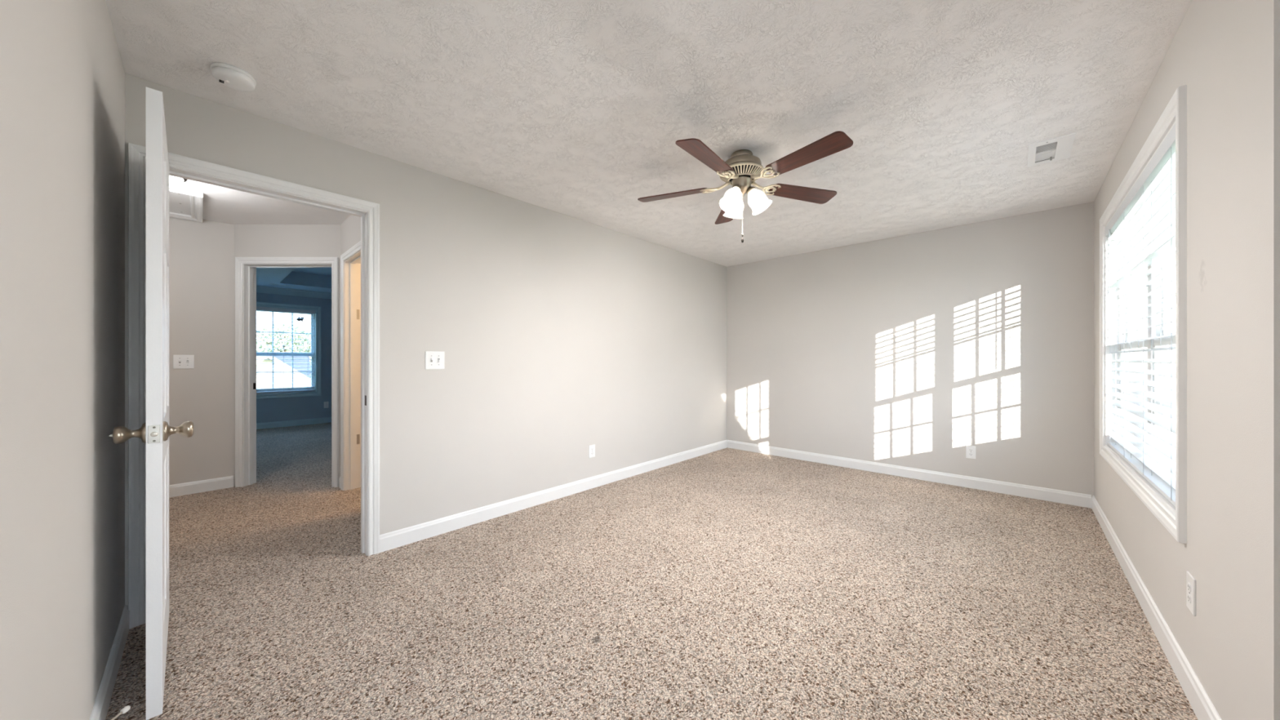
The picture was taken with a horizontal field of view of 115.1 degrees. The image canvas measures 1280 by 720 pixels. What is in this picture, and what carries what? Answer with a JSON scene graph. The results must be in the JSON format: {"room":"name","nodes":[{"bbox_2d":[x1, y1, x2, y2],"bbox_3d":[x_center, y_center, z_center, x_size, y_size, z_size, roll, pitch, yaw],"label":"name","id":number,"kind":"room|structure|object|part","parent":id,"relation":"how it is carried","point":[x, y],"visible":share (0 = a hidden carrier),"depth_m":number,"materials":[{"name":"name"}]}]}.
{"room":"empty bedroom","nodes":[
{"label":"empty bedroom","id":0,"kind":"room"},
{"bbox_2d":[0,0,124,719],"bbox_3d":[-1.433,-0.040,0.937,2.375,2.440,0.120,0,0,43],"label":"wall","id":1,"kind":"structure","parent":0,"point":[62,73],"depth_m":0.96,"materials":[{"name":"paint"}]},
{"bbox_2d":[89,604,129,719],"bbox_3d":[-1.387,1.128,0.986,2.374,0.104,0.014,0,0,43],"label":"baseboard","id":2,"kind":"structure","parent":1,"relation":"attached to","point":[102,702],"depth_m":1.45,"materials":[{"name":"white paint"}]},
{"bbox_2d":[111,705,130,719],"bbox_3d":[-1.634,1.116,1.262,0.024,0.032,0.075,0,0,5],"label":"door stop","id":3,"kind":"object","parent":1,"relation":"attached to","point":[126,708],"visible":1,"depth_m":1.28,"materials":[{"name":"white rubber"}]},
{"bbox_3d":[-1.635,1.115,1.256,0.024,0.023,0.058,0,10,5],"label":"rod","id":4,"kind":"part","parent":3,"relation":"part of","materials":[{"name":"silver metal"}]},
{"bbox_2d":[108,87,193,719],"bbox_3d":[-1.885,0.141,1.590,0.816,2.048,0.184,0,0,42],"label":"door","id":5,"kind":"structure","parent":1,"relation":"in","point":[155,433],"depth_m":1.33,"materials":[{"name":"white paint"}]},
{"bbox_3d":[-1.666,0.242,1.331,0.068,0.068,0.070,0,0,42],"label":"knob","id":6,"kind":"part","parent":5,"relation":"part of","materials":[{"name":"gold metal"}]},
{"bbox_3d":[-1.585,0.242,1.327,0.002,0.058,0.025,0,0,42],"label":"latch plate","id":7,"kind":"part","parent":5,"relation":"part of","materials":[{"name":"silver metal"}]},
{"bbox_3d":[-1.597,0.242,1.408,0.068,0.068,0.070,0,0,42],"label":"knob","id":8,"kind":"part","parent":5,"relation":"part of","materials":[{"name":"gold metal"}]},
{"bbox_2d":[168,217,234,486],"bbox_3d":[-4.479,-0.040,3.121,0.120,2.440,1.934,0,0,43],"label":"wall","id":9,"kind":"structure","parent":0,"point":[202,255],"depth_m":3.63,"materials":[{"name":"paint"}]},
{"bbox_2d":[173,355,194,368],"bbox_3d":[-3.984,0.015,3.553,0.020,0.120,0.122,0,0,43],"label":"light switch","id":10,"kind":"object","parent":9,"relation":"attached to","point":[180,362],"visible":1,"depth_m":3.55,"materials":[{"name":"white plastic"}]},
{"bbox_2d":[168,475,233,497],"bbox_3d":[-4.425,1.128,3.081,0.014,0.104,1.908,0,0,43],"label":"baseboard","id":11,"kind":"structure","parent":9,"relation":"attached to","point":[197,486],"depth_m":3.62,"materials":[{"name":"white paint"}]},
{"bbox_2d":[234,224,340,486],"bbox_3d":[-3.284,-0.040,3.850,0.989,2.440,0.120,0,0,0],"label":"wall","id":12,"kind":"structure","parent":0,"point":[250,240],"depth_m":3.79,"materials":[{"name":"paint"}]},
{"bbox_2d":[235,257,338,487],"bbox_3d":[-3.280,0.113,3.850,0.948,2.134,0.158,0,0,0],"label":"door frame","id":13,"kind":"structure","parent":12,"relation":"attached to","point":[245,267],"depth_m":3.78,"materials":[{"name":"white paint"}]},
{"bbox_2d":[256,292,331,422],"bbox_3d":[-6.383,-0.170,7.192,0.140,2.700,5.320,0,0,43],"label":"wall","id":14,"kind":"structure","parent":0,"point":[278,409],"depth_m":7.41,"materials":[{"name":"blue paint"}]},
{"bbox_2d":[256,301,321,399],"bbox_3d":[-6.338,-0.165,7.225,0.161,1.656,1.056,0,0,43],"label":"window","id":15,"kind":"structure","parent":14,"relation":"in","point":[316,319],"depth_m":7.40,"materials":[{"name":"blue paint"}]},
{"bbox_3d":[-6.371,-0.479,7.255,0.024,0.808,0.852,0,0,43],"label":"sash","id":16,"kind":"part","parent":15,"relation":"part of","materials":[{"name":"white paint"}]},
{"bbox_3d":[-6.350,0.224,7.236,0.024,0.658,0.852,0,0,43],"label":"sash","id":17,"kind":"part","parent":15,"relation":"part of","materials":[{"name":"white paint"}]},
{"bbox_2d":[256,306,315,394],"bbox_3d":[-6.315,-0.167,7.204,0.059,1.492,0.892,0,0,43],"label":"window blind","id":18,"kind":"object","parent":15,"relation":"attached to","point":[266,308],"visible":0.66,"depth_m":7.24,"materials":[{"name":"white plastic"}]},
{"bbox_3d":[-6.316,0.570,7.205,0.044,0.018,0.880,0,0,43],"label":"rail","id":19,"kind":"part","parent":18,"relation":"part of","materials":[{"name":"white plastic"}]},
{"bbox_3d":[-6.084,-0.155,7.456,0.054,1.436,0.010,0,0,43],"label":"ladder cord","id":20,"kind":"part","parent":18,"relation":"part of","materials":[{"name":"white fabric"}]},
{"bbox_2d":[296,316,304,321],"bbox_3d":[-6.202,-0.748,7.430,0.004,0.095,0.115,0,0,43],"label":"scrap","id":21,"kind":"object","parent":15,"relation":"attached to","point":[299,318],"visible":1,"depth_m":7.43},
{"bbox_2d":[256,285,331,298],"bbox_3d":[-6.301,-1.205,7.115,0.085,0.110,5.300,0,0,43],"label":"crown molding","id":22,"kind":"structure","parent":14,"relation":"attached to","point":[260,289],"depth_m":7.24,"materials":[{"name":"blue paint"}]},
{"bbox_2d":[256,417,331,429],"bbox_3d":[-6.323,1.128,7.143,0.014,0.104,5.290,0,0,43],"label":"baseboard","id":23,"kind":"structure","parent":14,"relation":"attached to","point":[326,420],"depth_m":7.26,"materials":[{"name":"blue paint"}]},
{"bbox_2d":[324,401,328,408],"bbox_3d":[-5.880,0.840,7.626,0.008,0.117,0.072,0,0,43],"label":"wall outlet","id":24,"kind":"object","parent":14,"relation":"attached to","point":[326,403],"visible":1,"depth_m":7.63,"materials":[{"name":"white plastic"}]},
{"bbox_2d":[340,214,360,255],"bbox_3d":[-2.151,-0.040,3.278,1.632,2.440,0.115,0,0,43],"label":"wall","id":25,"kind":"structure","parent":0,"point":[350,228],"depth_m":3.56,"materials":[{"name":"paint"}]},
{"bbox_2d":[340,240,360,490],"bbox_3d":[-2.359,0.113,3.470,0.863,2.134,0.153,0,0,43],"label":"door frame","id":26,"kind":"structure","parent":25,"relation":"attached to","point":[350,260],"depth_m":3.70,"materials":[{"name":"white paint"}]},
{"bbox_3d":[-2.314,0.113,3.519,0.863,2.134,0.019,0,0,43],"label":"casing","id":27,"kind":"part","parent":26,"relation":"part of","materials":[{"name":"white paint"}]},
{"bbox_2d":[124,73,726,605],"bbox_3d":[-1.095,-0.040,3.133,0.115,2.440,6.550,0,0,43],"label":"wall","id":28,"kind":"structure","parent":0,"point":[560,335],"depth_m":3.07,"materials":[{"name":"paint"}]},
{"bbox_2d":[128,142,379,628],"bbox_3d":[-1.972,0.113,2.186,0.153,2.134,0.960,0,0,43],"label":"door frame","id":29,"kind":"structure","parent":28,"relation":"attached to","point":[181,166],"depth_m":1.97,"materials":[{"name":"white paint"}]},
{"bbox_2d":[425,351,444,368],"bbox_3d":[-1.374,0.002,2.733,0.020,0.120,0.122,0,0,43],"label":"light switch","id":30,"kind":"object","parent":28,"relation":"attached to","point":[433,359],"visible":1,"depth_m":2.73,"materials":[{"name":"white plastic"}]},
{"bbox_2d":[379,440,727,552],"bbox_3d":[-0.211,1.128,3.994,0.014,0.104,4.085,0,0,43],"label":"baseboard","id":31,"kind":"structure","parent":28,"relation":"attached to","point":[393,540],"depth_m":3.21,"materials":[{"name":"white paint"}]},
{"bbox_2d":[588,444,595,457],"bbox_3d":[-0.441,0.841,3.749,0.008,0.117,0.072,0,0,43],"label":"wall outlet","id":32,"kind":"object","parent":28,"relation":"attached to","point":[592,447],"visible":1,"depth_m":3.74,"materials":[{"name":"white plastic"}]},
{"bbox_2d":[105,0,1191,293],"bbox_3d":[-2.043,-1.395,4.005,10.840,0.270,7.100,0,0,43],"label":"ceiling","id":33,"kind":"structure","parent":0,"point":[580,109],"depth_m":1.94,"materials":[{"name":"white paint"}]},
{"bbox_2d":[168,175,187,187],"bbox_3d":[-3.218,-1.204,2.707,0.280,0.112,0.280,0,0,43],"label":"dome light","id":34,"kind":"object","parent":33,"relation":"attached to","point":[174,181],"visible":0.21,"depth_m":2.74,"materials":[{"name":"white glass"}]},
{"bbox_2d":[168,187,203,222],"bbox_3d":[-3.877,-1.243,3.055,0.826,0.034,0.811,0,0,43],"label":"attic hatch","id":35,"kind":"object","parent":33,"relation":"attached to","point":[184,204],"visible":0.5,"depth_m":3.26,"materials":[{"name":"white paint"}]},
{"bbox_3d":[-3.877,-1.257,3.055,0.690,0.006,0.675,0,0,43],"label":"panel","id":36,"kind":"part","parent":35,"relation":"part of","materials":[{"name":"white paint"}]},
{"bbox_2d":[210,62,256,91],"bbox_3d":[-1.788,-1.236,1.792,0.144,0.048,0.144,0,0,43],"label":"smoke detector","id":37,"kind":"object","parent":33,"relation":"attached to","point":[233,77],"visible":1,"depth_m":1.76,"materials":[{"name":"white plastic"}]},
{"bbox_2d":[270,283,293,286],"bbox_3d":[-6.008,-1.256,6.831,0.120,0.007,0.300,0,0,43],"label":"ceiling vent","id":38,"kind":"object","parent":33,"relation":"in","point":[270,283],"visible":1,"depth_m":6.83,"materials":[{"name":"blue paint"}]},
{"bbox_2d":[637,131,853,242],"bbox_3d":[0.609,-0.987,2.459,1.284,0.546,1.257,0,0,43],"label":"ceiling fan","id":39,"kind":"object","parent":33,"relation":"hanging from","point":[743,168],"visible":1,"depth_m":2.41,"materials":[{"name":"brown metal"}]},
{"bbox_3d":[0.215,-1.071,2.643,0.460,0.007,0.140,-1,12,20],"label":"blade","id":40,"kind":"part","parent":39,"relation":"part of","materials":[{"name":"brown wood"}]},
{"bbox_3d":[0.357,-1.071,2.152,0.140,0.007,0.460,15,10,37],"label":"blade","id":41,"kind":"part","parent":39,"relation":"part of","materials":[{"name":"brown wood"}]},
{"bbox_3d":[0.637,-1.071,2.930,0.140,0.007,0.460,-12,-2,2],"label":"blade","id":42,"kind":"part","parent":39,"relation":"part of","materials":[{"name":"brown wood"}]},
{"bbox_3d":[0.544,-0.965,2.425,0.132,0.156,0.142,0,0,43],"label":"lamp shade","id":43,"kind":"part","parent":39,"relation":"part of","materials":[{"name":"white glass"}]},
{"bbox_3d":[0.561,-0.992,2.440,0.056,0.080,0.060,0,0,9],"label":"bulb","id":44,"kind":"part","parent":39,"relation":"part of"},
{"bbox_3d":[0.602,-0.965,2.604,0.138,0.156,0.134,0,0,43],"label":"lamp shade","id":45,"kind":"part","parent":39,"relation":"part of","materials":[{"name":"white glass"}]},
{"bbox_3d":[0.624,-0.891,2.479,0.004,0.242,0.004,0,0,20],"label":"pull chain","id":46,"kind":"part","parent":39,"relation":"part of","materials":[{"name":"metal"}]},
{"bbox_3d":[0.729,-0.965,2.466,0.140,0.156,0.131,0,0,43],"label":"lamp shade","id":47,"kind":"part","parent":39,"relation":"part of","materials":[{"name":"white glass"}]},
{"bbox_3d":[1.041,-1.071,2.617,0.460,0.007,0.140,1,-12,-16],"label":"blade","id":48,"kind":"part","parent":39,"relation":"part of","materials":[{"name":"brown wood"}]},
{"bbox_3d":[0.868,-1.071,2.136,0.140,0.007,0.460,14,-7,-34],"label":"blade","id":49,"kind":"part","parent":39,"relation":"part of","materials":[{"name":"brown wood"}]},
{"bbox_2d":[1026,132,1075,167],"bbox_3d":[2.467,-1.302,2.451,0.190,0.124,0.370,0,0,43],"label":"ceiling vent","id":50,"kind":"object","parent":33,"relation":"in","point":[1060,148],"visible":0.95,"depth_m":2.44,"materials":[{"name":"white plastic"}]},
{"bbox_2d":[105,422,1197,719],"bbox_3d":[-2.139,1.240,4.093,11.100,0.120,7.100,0,0,43],"label":"floor","id":51,"kind":"structure","parent":0,"point":[726,584],"depth_m":1.91,"materials":[{"name":"carpet"}]},
{"bbox_2d":[726,201,1146,497],"bbox_3d":[2.559,-0.040,4.295,3.920,2.440,0.120,0,0,43],"label":"wall","id":52,"kind":"structure","parent":0,"point":[913,350],"depth_m":3.95,"materials":[{"name":"paint"}]},
{"bbox_2d":[727,440,1091,508],"bbox_3d":[2.387,1.128,4.363,3.297,0.104,0.014,0,0,43],"label":"baseboard","id":53,"kind":"structure","parent":52,"relation":"attached to","point":[1071,498],"depth_m":3.94,"materials":[{"name":"white paint"}]},
{"bbox_2d":[965,445,976,458],"bbox_3d":[3.051,0.850,3.752,0.072,0.117,0.008,0,0,43],"label":"wall outlet","id":54,"kind":"object","parent":52,"relation":"attached to","point":[971,451],"visible":1,"depth_m":3.75,"materials":[{"name":"white plastic"}]},
{"bbox_2d":[1093,0,1252,719],"bbox_3d":[2.654,-0.040,2.101,0.140,2.440,2.970,0,0,43],"label":"wall","id":55,"kind":"structure","parent":0,"point":[1210,52],"depth_m":1.30,"materials":[{"name":"paint"}]},
{"bbox_2d":[1099,84,1186,543],"bbox_3d":[2.664,-0.165,2.127,0.161,1.656,1.906,0,0,43],"label":"window","id":56,"kind":"structure","parent":55,"relation":"in","point":[1174,519],"depth_m":1.99,"materials":[{"name":"white paint"}]},
{"bbox_3d":[2.994,-0.165,2.435,0.065,1.496,0.843,0,0,43],"label":"frame","id":57,"kind":"part","parent":56,"relation":"part of","materials":[{"name":"white paint"}]},
{"bbox_3d":[2.982,0.224,2.447,0.024,0.658,0.799,0,0,43],"label":"sash","id":58,"kind":"part","parent":56,"relation":"part of","materials":[{"name":"white paint"}]},
{"bbox_3d":[3.003,-0.479,2.428,0.024,0.808,0.799,0,0,43],"label":"sash","id":59,"kind":"part","parent":56,"relation":"part of","materials":[{"name":"white paint"}]},
{"bbox_2d":[1105,124,1175,506],"bbox_3d":[2.635,-0.167,2.153,0.072,1.492,1.742,0,0,43],"label":"window blind","id":60,"kind":"object","parent":56,"relation":"attached to","point":[1142,228],"visible":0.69,"depth_m":2.01,"materials":[{"name":"white plastic"}]},
{"bbox_3d":[3.141,-0.155,2.685,0.054,1.436,0.010,0,0,43],"label":"ladder cord","id":61,"kind":"part","parent":60,"relation":"part of","materials":[{"name":"white fabric"}]},
{"bbox_3d":[2.810,-0.155,2.328,0.054,1.436,0.010,0,0,43],"label":"ladder cord","id":62,"kind":"part","parent":60,"relation":"part of","materials":[{"name":"white fabric"}]},
{"bbox_3d":[2.642,0.570,2.147,0.044,0.018,1.730,0,0,43],"label":"rail","id":63,"kind":"part","parent":60,"relation":"part of","materials":[{"name":"white plastic"}]},
{"bbox_3d":[2.479,-0.155,1.971,0.054,1.436,0.010,0,0,43],"label":"ladder cord","id":64,"kind":"part","parent":60,"relation":"part of","materials":[{"name":"white fabric"}]},
{"bbox_3d":[2.149,-0.155,1.614,0.054,1.436,0.010,0,0,43],"label":"ladder cord","id":65,"kind":"part","parent":60,"relation":"part of","materials":[{"name":"white fabric"}]},
{"bbox_3d":[2.381,-0.165,1.773,0.065,1.496,0.843,0,0,43],"label":"frame","id":66,"kind":"part","parent":56,"relation":"part of","materials":[{"name":"white paint"}]},
{"bbox_3d":[2.369,0.224,1.784,0.024,0.658,0.799,0,0,43],"label":"sash","id":67,"kind":"part","parent":56,"relation":"part of","materials":[{"name":"white paint"}]},
{"bbox_3d":[2.389,-0.479,1.765,0.024,0.808,0.799,0,0,43],"label":"sash","id":68,"kind":"part","parent":56,"relation":"part of","materials":[{"name":"white paint"}]},
{"bbox_2d":[1091,495,1222,719],"bbox_3d":[2.557,1.128,2.109,0.014,0.104,3.090,0,0,43],"label":"baseboard","id":69,"kind":"structure","parent":55,"relation":"attached to","point":[1199,700],"depth_m":1.65,"materials":[{"name":"white paint"}]},
{"bbox_2d":[1186,571,1195,616],"bbox_3d":[1.925,0.815,1.423,0.008,0.125,0.080,0,0,43],"label":"wall outlet","id":70,"kind":"object","parent":55,"relation":"attached to","point":[1190,580],"visible":1,"depth_m":1.41,"materials":[{"name":"white plastic"}]},
{"bbox_2d":[1187,582,1191,591],"bbox_3d":[1.923,0.795,1.425,0.002,0.027,0.033,0,0,43],"label":"receptacle","id":71,"kind":"object","parent":70,"relation":"attached to","point":[1188,583],"depth_m":1.42,"materials":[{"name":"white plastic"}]},
{"bbox_2d":[1187,593,1191,603],"bbox_3d":[1.923,0.835,1.425,0.002,0.027,0.033,0,0,43],"label":"receptacle","id":72,"kind":"object","parent":70,"relation":"attached to","point":[1188,594],"depth_m":1.42,"materials":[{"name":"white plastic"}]},
{"bbox_2d":[1252,0,1279,719],"bbox_3d":[1.726,-0.040,0.855,0.470,2.440,0.120,0,0,43],"label":"wall","id":73,"kind":"structure","parent":0,"point":[1265,13],"depth_m":1.00,"materials":[{"name":"paint"}]},
{"label":"outside","id":74,"kind":"structure","parent":0,"visible":0},
{"bbox_3d":[-3.940,4.330,10.463,160.000,0.300,150.000,0,0,43],"label":"lawn","id":75,"kind":"structure","parent":74,"visible":0},
{"bbox_2d":[256,355,311,388],"bbox_3d":[-17.113,1.955,18.314,6.600,4.450,7.900,0,0,43],"label":"house","id":76,"kind":"structure","parent":75,"relation":"on","point":[276,366],"depth_m":16.45,"materials":[{"name":"white"}]},
{"bbox_2d":[256,324,311,364],"bbox_3d":[-34.396,0.341,39.291,6.038,7.696,6.100,0,0,43],"label":"tree","id":77,"kind":"object","parent":75,"relation":"on","point":[287,342],"visible":0.46,"depth_m":38.53,"materials":[{"name":"green plant"}]},
{"bbox_2d":[273,355,311,378],"bbox_3d":[-23.409,1.955,23.585,7.700,4.450,6.600,0,0,43],"label":"house","id":78,"kind":"structure","parent":75,"relation":"on","point":[297,368],"depth_m":25.07,"materials":[{"name":"white"}]}
]}

